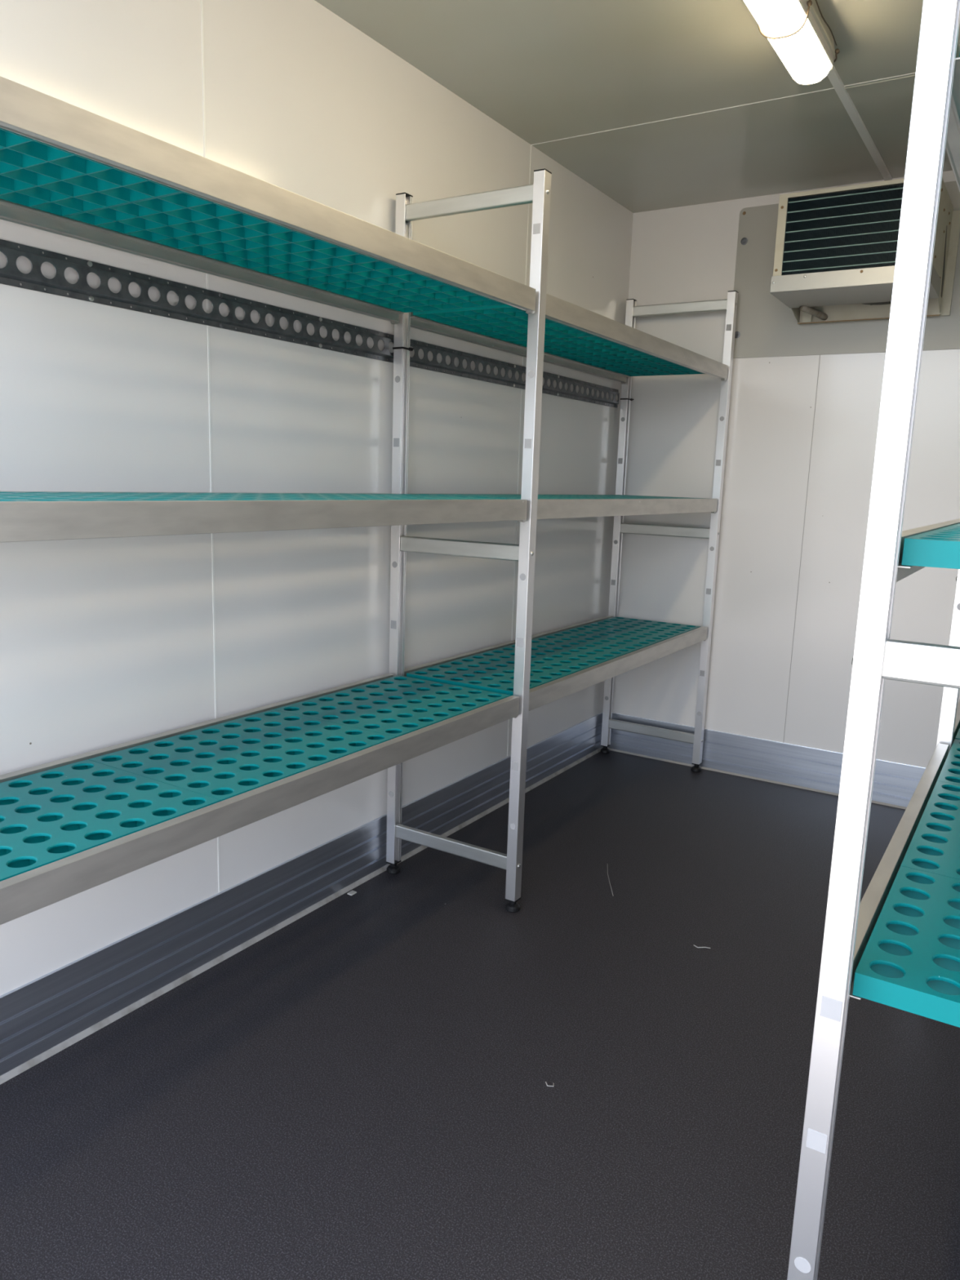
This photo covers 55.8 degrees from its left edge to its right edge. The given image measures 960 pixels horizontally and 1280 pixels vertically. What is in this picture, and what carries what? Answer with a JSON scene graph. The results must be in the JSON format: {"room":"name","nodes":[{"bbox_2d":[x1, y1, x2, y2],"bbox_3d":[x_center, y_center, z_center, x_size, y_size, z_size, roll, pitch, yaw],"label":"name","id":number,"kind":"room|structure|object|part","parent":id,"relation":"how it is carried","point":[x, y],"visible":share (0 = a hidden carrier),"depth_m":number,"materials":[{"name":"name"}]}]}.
{"room":"walk-in cold room","nodes":[
{"label":"walk-in cold room","id":0,"kind":"room"},
{"bbox_2d":[0,0,633,995],"bbox_3d":[-0.343,-0.376,2.302,0.050,2.128,3.380,8,12,31],"label":"wall","id":1,"kind":"structure","parent":0,"point":[104,642],"depth_m":1.99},
{"bbox_2d":[200,0,220,892],"bbox_3d":[-0.562,-0.392,1.892,0.001,1.966,0.004,8,12,31],"label":"trim","id":2,"kind":"structure","parent":1,"relation":"attached to","point":[202,1],"depth_m":1.88,"materials":[{"name":"white"}]},
{"bbox_2d":[0,711,603,1084],"bbox_3d":[-0.363,0.599,2.439,0.007,0.161,3.330,8,12,31],"label":"baseboard","id":3,"kind":"structure","parent":1,"relation":"attached to","point":[44,1012],"depth_m":2.09,"materials":[{"name":"metal"}]},
{"bbox_2d":[0,239,619,408],"bbox_3d":[-0.343,-0.724,2.156,0.015,0.069,3.327,8,12,31],"label":"rail","id":4,"kind":"object","parent":1,"relation":"attached to","point":[10,275],"visible":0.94,"depth_m":1.89,"materials":[{"name":"metal"}]},
{"bbox_2d":[506,144,531,756],"bbox_3d":[0.127,-0.563,2.972,0.001,1.966,0.004,8,12,31],"label":"trim","id":5,"kind":"structure","parent":1,"relation":"attached to","point":[531,144],"depth_m":2.95,"materials":[{"name":"white"}]},
{"bbox_2d":[0,750,959,1279],"bbox_3d":[0.404,0.812,2.012,1.900,0.060,3.380,8,12,31],"label":"floor","id":6,"kind":"structure","parent":0,"point":[358,1091],"depth_m":1.67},
{"bbox_2d":[346,890,356,895],"bbox_3d":[-0.344,0.680,2.434,0.016,0.004,0.022,8,12,31],"label":"crumb","id":7,"kind":"object","parent":6,"relation":"on","point":[352,892],"visible":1,"depth_m":2.43,"materials":[{"name":"grey"}]},
{"bbox_2d":[0,75,738,924],"bbox_3d":[-0.052,-0.203,2.319,0.432,1.800,2.924,8,12,31],"label":"shelving unit","id":8,"kind":"object","parent":6,"relation":"on","point":[25,111],"visible":0.94,"depth_m":1.94,"materials":[{"name":"metal"}]},
{"bbox_2d":[0,127,182,216],"bbox_3d":[-0.665,-0.661,1.206,0.350,0.028,0.467,8,12,31],"label":"panel","id":9,"kind":"object","parent":8,"relation":"on","point":[35,174],"visible":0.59,"depth_m":1.33,"materials":[{"name":"teal plastic"}]},
{"bbox_2d":[0,492,208,501],"bbox_3d":[-0.680,-0.191,1.290,0.350,0.028,0.467,8,12,31],"label":"panel","id":10,"kind":"object","parent":8,"relation":"on","point":[4,496],"visible":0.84,"depth_m":1.35,"materials":[{"name":"teal plastic"}]},
{"bbox_2d":[0,759,220,881],"bbox_3d":[-0.696,0.284,1.375,0.350,0.028,0.467,8,12,31],"label":"panel","id":11,"kind":"object","parent":8,"relation":"on","point":[48,816],"visible":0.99,"depth_m":1.43,"materials":[{"name":"teal plastic"}]},
{"bbox_3d":[-0.594,-0.267,1.786,0.036,0.048,1.396,8,12,31],"label":"rail","id":12,"kind":"part","parent":8,"relation":"part of","materials":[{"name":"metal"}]},
{"bbox_3d":[-0.609,0.209,1.871,0.036,0.048,1.396,8,12,31],"label":"rail","id":13,"kind":"part","parent":8,"relation":"part of","materials":[{"name":"metal"}]},
{"bbox_3d":[-0.579,-0.736,1.703,0.036,0.048,1.396,8,12,31],"label":"rail","id":14,"kind":"part","parent":8,"relation":"part of","materials":[{"name":"metal"}]},
{"bbox_2d":[63,191,379,274],"bbox_3d":[-0.415,-0.722,1.597,0.350,0.028,0.467,8,12,31],"label":"panel","id":15,"kind":"object","parent":8,"relation":"on","point":[183,220],"visible":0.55,"depth_m":1.60,"materials":[{"name":"teal plastic"}]},
{"bbox_2d":[81,492,391,500],"bbox_3d":[-0.431,-0.253,1.681,0.350,0.028,0.467,8,12,31],"label":"panel","id":16,"kind":"object","parent":8,"relation":"on","point":[211,496],"visible":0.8,"depth_m":1.64,"materials":[{"name":"teal plastic"}]},
{"bbox_2d":[88,709,395,801],"bbox_3d":[-0.446,0.222,1.766,0.350,0.028,0.467,8,12,31],"label":"panel","id":17,"kind":"object","parent":8,"relation":"on","point":[224,761],"visible":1,"depth_m":1.74,"materials":[{"name":"teal plastic"}]},
{"bbox_3d":[-0.291,0.254,1.675,0.036,0.048,1.396,8,12,31],"label":"rail","id":18,"kind":"part","parent":8,"relation":"part of","materials":[{"name":"metal"}]},
{"bbox_3d":[-0.275,-0.221,1.590,0.036,0.048,1.396,8,12,31],"label":"rail","id":19,"kind":"part","parent":8,"relation":"part of","materials":[{"name":"metal"}]},
{"bbox_3d":[-0.260,-0.691,1.506,0.036,0.048,1.396,8,12,31],"label":"rail","id":20,"kind":"part","parent":8,"relation":"part of","materials":[{"name":"metal"}]},
{"bbox_2d":[269,260,505,312],"bbox_3d":[-0.166,-0.784,1.988,0.350,0.028,0.467,8,12,31],"label":"panel","id":21,"kind":"object","parent":8,"relation":"on","point":[381,283],"visible":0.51,"depth_m":2.00,"materials":[{"name":"teal plastic"}]},
{"bbox_2d":[274,675,511,737],"bbox_3d":[-0.196,0.161,2.157,0.350,0.028,0.467,8,12,31],"label":"panel","id":22,"kind":"object","parent":8,"relation":"on","point":[397,706],"visible":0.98,"depth_m":2.13,"materials":[{"name":"teal plastic"}]},
{"bbox_2d":[275,493,518,499],"bbox_3d":[-0.181,-0.315,2.072,0.350,0.028,0.467,8,12,31],"label":"panel","id":23,"kind":"object","parent":8,"relation":"on","point":[393,496],"visible":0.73,"depth_m":2.04,"materials":[{"name":"teal plastic"}]},
{"bbox_3d":[-0.217,-0.241,2.419,0.028,1.765,0.032,8,12,31],"label":"post","id":24,"kind":"part","parent":8,"relation":"part of","materials":[{"name":"metal"}]},
{"bbox_2d":[392,346,413,351],"bbox_3d":[-0.195,-0.747,2.325,0.045,0.008,0.036,8,12,31],"label":"cable tie","id":25,"kind":"object","parent":8,"relation":"attached to","point":[393,348],"visible":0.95,"depth_m":2.32,"materials":[{"name":"black plastic"}]},
{"bbox_3d":[0.175,-0.457,2.991,0.036,0.048,1.396,8,12,31],"label":"rail","id":26,"kind":"part","parent":8,"relation":"part of","materials":[{"name":"metal"}]},
{"bbox_2d":[406,648,596,696],"bbox_3d":[0.071,0.094,2.576,0.350,0.028,0.467,8,12,31],"label":"panel","id":27,"kind":"object","parent":8,"relation":"on","point":[493,670],"visible":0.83,"depth_m":2.54,"materials":[{"name":"teal plastic"}]},
{"bbox_2d":[411,493,595,499],"bbox_3d":[0.087,-0.381,2.492,0.350,0.028,0.467,8,12,31],"label":"panel","id":28,"kind":"object","parent":8,"relation":"on","point":[484,495],"visible":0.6,"depth_m":2.46,"materials":[{"name":"teal plastic"}]},
{"bbox_2d":[413,304,596,341],"bbox_3d":[0.102,-0.850,2.408,0.350,0.028,0.467,8,12,31],"label":"panel","id":29,"kind":"object","parent":8,"relation":"on","point":[505,322],"visible":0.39,"depth_m":2.40,"materials":[{"name":"teal plastic"}]},
{"bbox_3d":[0.160,0.018,3.076,0.036,0.048,1.396,8,12,31],"label":"rail","id":30,"kind":"part","parent":8,"relation":"part of","materials":[{"name":"metal"}]},
{"bbox_3d":[0.190,-0.926,2.907,0.036,0.048,1.396,8,12,31],"label":"rail","id":31,"kind":"part","parent":8,"relation":"part of","materials":[{"name":"metal"}]},
{"bbox_3d":[0.114,-0.194,2.215,0.028,1.765,0.032,8,12,31],"label":"post","id":32,"kind":"part","parent":8,"relation":"part of","materials":[{"name":"metal"}]},
{"bbox_2d":[496,631,655,664],"bbox_3d":[0.321,0.033,2.967,0.350,0.028,0.467,8,12,31],"label":"panel","id":33,"kind":"object","parent":8,"relation":"on","point":[565,645],"visible":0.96,"depth_m":2.96,"materials":[{"name":"teal plastic"}]},
{"bbox_2d":[506,336,657,360],"bbox_3d":[0.352,-0.912,2.799,0.350,0.028,0.467,8,12,31],"label":"panel","id":34,"kind":"object","parent":8,"relation":"on","point":[587,348],"visible":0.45,"depth_m":2.82,"materials":[{"name":"teal plastic"}]},
{"bbox_2d":[519,494,659,498],"bbox_3d":[0.336,-0.443,2.883,0.350,0.028,0.467,8,12,31],"label":"panel","id":35,"kind":"object","parent":8,"relation":"on","point":[557,495],"visible":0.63,"depth_m":2.88,"materials":[{"name":"teal plastic"}]},
{"bbox_3d":[0.478,0.064,2.880,0.036,0.048,1.396,8,12,31],"label":"rail","id":36,"kind":"part","parent":8,"relation":"part of","materials":[{"name":"metal"}]},
{"bbox_3d":[0.552,-0.431,3.623,0.028,1.765,0.032,8,12,31],"label":"post","id":37,"kind":"part","parent":8,"relation":"part of","materials":[{"name":"metal"}]},
{"bbox_2d":[620,398,633,400],"bbox_3d":[0.574,-0.937,3.530,0.045,0.008,0.036,8,12,31],"label":"cable tie","id":38,"kind":"object","parent":8,"relation":"attached to","point":[630,399],"visible":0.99,"depth_m":3.52,"materials":[{"name":"black plastic"}]},
{"bbox_3d":[0.494,-0.411,2.795,0.036,0.048,1.396,8,12,31],"label":"rail","id":39,"kind":"part","parent":8,"relation":"part of","materials":[{"name":"metal"}]},
{"bbox_2d":[564,616,701,643],"bbox_3d":[0.571,-0.029,3.359,0.350,0.028,0.467,8,12,31],"label":"panel","id":40,"kind":"object","parent":8,"relation":"on","point":[637,629],"visible":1,"depth_m":3.34,"materials":[{"name":"teal plastic"}]},
{"bbox_3d":[0.509,-0.881,2.711,0.036,0.048,1.396,8,12,31],"label":"rail","id":41,"kind":"part","parent":8,"relation":"part of","materials":[{"name":"metal"}]},
{"bbox_2d":[576,357,704,376],"bbox_3d":[0.601,-0.974,3.190,0.350,0.028,0.467,8,12,31],"label":"panel","id":42,"kind":"object","parent":8,"relation":"on","point":[649,366],"visible":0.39,"depth_m":3.21,"materials":[{"name":"teal plastic"}]},
{"bbox_2d":[580,494,710,498],"bbox_3d":[0.586,-0.504,3.274,0.350,0.028,0.467,8,12,31],"label":"panel","id":43,"kind":"object","parent":8,"relation":"on","point":[620,495],"visible":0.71,"depth_m":3.26,"materials":[{"name":"teal plastic"}]},
{"bbox_3d":[0.883,-0.384,3.419,0.028,1.765,0.032,8,12,31],"label":"post","id":44,"kind":"part","parent":8,"relation":"part of","materials":[{"name":"metal"}]},
{"bbox_2d":[786,0,959,1279],"bbox_3d":[1.198,-0.074,1.828,0.434,1.800,2.390,8,12,31],"label":"shelving unit","id":45,"kind":"object","parent":6,"relation":"on","point":[851,922],"visible":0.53,"depth_m":0.93,"materials":[{"name":"metal"}]},
{"bbox_3d":[0.706,0.321,1.483,0.036,0.048,1.109,8,12,31],"label":"rail","id":46,"kind":"part","parent":45,"relation":"part of","materials":[{"name":"metal"}]},
{"bbox_2d":[852,866,959,1027],"bbox_3d":[0.660,0.383,1.069,0.350,0.028,0.350,8,12,31],"label":"panel","id":47,"kind":"object","parent":45,"relation":"on","point":[909,962],"visible":1,"depth_m":1.07,"materials":[{"name":"teal plastic"}]},
{"bbox_3d":[0.721,-0.155,1.399,0.036,0.048,1.109,8,12,31],"label":"rail","id":48,"kind":"part","parent":45,"relation":"part of","materials":[{"name":"metal"}]},
{"bbox_2d":[900,780,959,879],"bbox_3d":[0.878,0.329,1.412,0.350,0.028,0.467,8,12,31],"label":"panel","id":49,"kind":"object","parent":45,"relation":"on","point":[934,847],"visible":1,"depth_m":1.43,"materials":[{"name":"teal plastic"}]},
{"bbox_2d":[901,528,959,568],"bbox_3d":[0.675,-0.093,0.985,0.350,0.028,0.350,8,12,31],"label":"panel","id":50,"kind":"object","parent":45,"relation":"on","point":[939,548],"visible":1,"depth_m":0.92,"materials":[{"name":"teal plastic"}]},
{"bbox_3d":[1.021,-0.110,1.911,0.028,1.765,0.032,8,12,31],"label":"post","id":51,"kind":"part","parent":45,"relation":"part of","materials":[{"name":"metal"}]},
{"bbox_2d":[937,738,959,784],"bbox_3d":[1.096,0.275,1.754,0.350,0.028,0.350,8,12,31],"label":"panel","id":52,"kind":"object","parent":45,"relation":"on","point":[950,771],"visible":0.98,"depth_m":1.78,"materials":[{"name":"teal plastic"}]},
{"bbox_2d":[943,523,959,528],"bbox_3d":[0.893,-0.147,1.327,0.350,0.028,0.467,8,12,31],"label":"panel","id":53,"kind":"object","parent":45,"relation":"on","point":[957,526],"visible":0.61,"depth_m":1.28,"materials":[{"name":"teal plastic"}]},
{"bbox_3d":[0.736,-0.624,1.315,0.036,0.048,1.109,8,12,31],"label":"rail","id":54,"kind":"part","parent":45,"relation":"part of","materials":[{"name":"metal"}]},
{"bbox_3d":[1.332,0.166,2.465,0.036,0.048,1.149,8,12,31],"label":"rail","id":55,"kind":"part","parent":45,"relation":"part of","materials":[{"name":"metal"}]},
{"bbox_2d":[955,728,959,739],"bbox_3d":[1.288,0.227,2.054,0.350,0.028,0.350,8,12,31],"label":"panel","id":56,"kind":"object","parent":45,"relation":"on","point":[957,736],"visible":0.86,"depth_m":2.01,"materials":[{"name":"teal plastic"}]},
{"bbox_2d":[315,0,959,213],"bbox_3d":[0.474,-1.336,1.629,1.900,0.050,3.380,8,12,31],"label":"ceiling","id":57,"kind":"structure","parent":0,"point":[543,70],"depth_m":2.35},
{"bbox_2d":[531,72,915,145],"bbox_3d":[0.919,-1.421,2.331,1.800,0.001,0.003,8,12,31],"label":"trim","id":58,"kind":"structure","parent":57,"relation":"attached to","point":[913,73],"depth_m":2.48,"materials":[{"name":"white"}]},
{"bbox_2d":[743,0,839,84],"bbox_3d":[0.462,-1.258,1.612,0.114,0.098,1.259,8,12,31],"label":"ceiling light","id":59,"kind":"object","parent":57,"relation":"attached to","point":[798,32],"visible":1,"depth_m":1.92,"materials":[{"name":"beige plastic"}]},
{"bbox_2d":[826,65,892,180],"bbox_3d":[1.074,-1.456,2.564,0.025,0.005,1.045,8,12,31],"label":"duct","id":60,"kind":"object","parent":57,"relation":"attached to","point":[833,75],"visible":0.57,"depth_m":2.53,"materials":[{"name":"white"}]},
{"bbox_2d":[845,75,915,92],"bbox_3d":[1.321,-1.369,2.114,0.882,0.002,0.030,8,12,31],"label":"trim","id":61,"kind":"structure","parent":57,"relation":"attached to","point":[911,77],"depth_m":2.30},
{"bbox_2d":[612,170,959,767],"bbox_3d":[1.327,-0.484,3.211,1.800,2.128,0.050,8,12,31],"label":"wall","id":62,"kind":"structure","parent":0,"point":[686,253],"depth_m":3.35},
{"bbox_2d":[607,712,926,809],"bbox_3d":[1.281,0.487,3.360,1.786,0.161,0.007,8,12,31],"label":"baseboard","id":63,"kind":"structure","parent":62,"relation":"attached to","point":[894,783],"depth_m":3.47,"materials":[{"name":"metal"}]},
{"bbox_2d":[782,355,820,742],"bbox_3d":[1.172,-0.307,3.308,0.002,1.414,0.001,8,12,31],"label":"trim","id":64,"kind":"structure","parent":62,"relation":"attached to","point":[820,355],"depth_m":3.30,"materials":[{"name":"grey"}]},
{"bbox_2d":[733,181,959,358],"bbox_3d":[1.511,-1.213,2.946,1.382,0.520,0.006,8,12,31],"label":"sheet","id":65,"kind":"object","parent":62,"relation":"attached to","point":[765,326],"visible":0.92,"depth_m":3.23,"materials":[{"name":"metal"}]},
{"bbox_2d":[769,177,959,324],"bbox_3d":[1.229,-1.222,2.889,0.485,0.332,0.392,8,12,31],"label":"air conditioner","id":66,"kind":"object","parent":62,"relation":"attached to","point":[835,251],"visible":0.82,"depth_m":2.80,"materials":[{"name":"beige paint"}]},
{"bbox_3d":[1.033,-1.251,3.017,0.002,0.327,0.375,8,12,31],"label":"panel","id":67,"kind":"part","parent":66,"relation":"part of","materials":[{"name":"beige paint"}]},
{"bbox_2d":[769,264,941,308],"bbox_3d":[1.183,-1.114,2.861,0.460,0.054,0.263,8,12,31],"label":"drip tray","id":68,"kind":"object","parent":66,"relation":"on","point":[851,284],"depth_m":2.81,"materials":[{"name":"white metal"}]},
{"bbox_3d":[1.224,-1.268,2.890,0.453,0.242,0.378,8,12,31],"label":"casing","id":69,"kind":"part","parent":66,"relation":"part of","materials":[{"name":"beige paint"}]},
{"bbox_3d":[1.414,-1.197,2.782,0.002,0.327,0.375,8,12,31],"label":"panel","id":70,"kind":"part","parent":66,"relation":"part of","materials":[{"name":"beige paint"}]}
]}

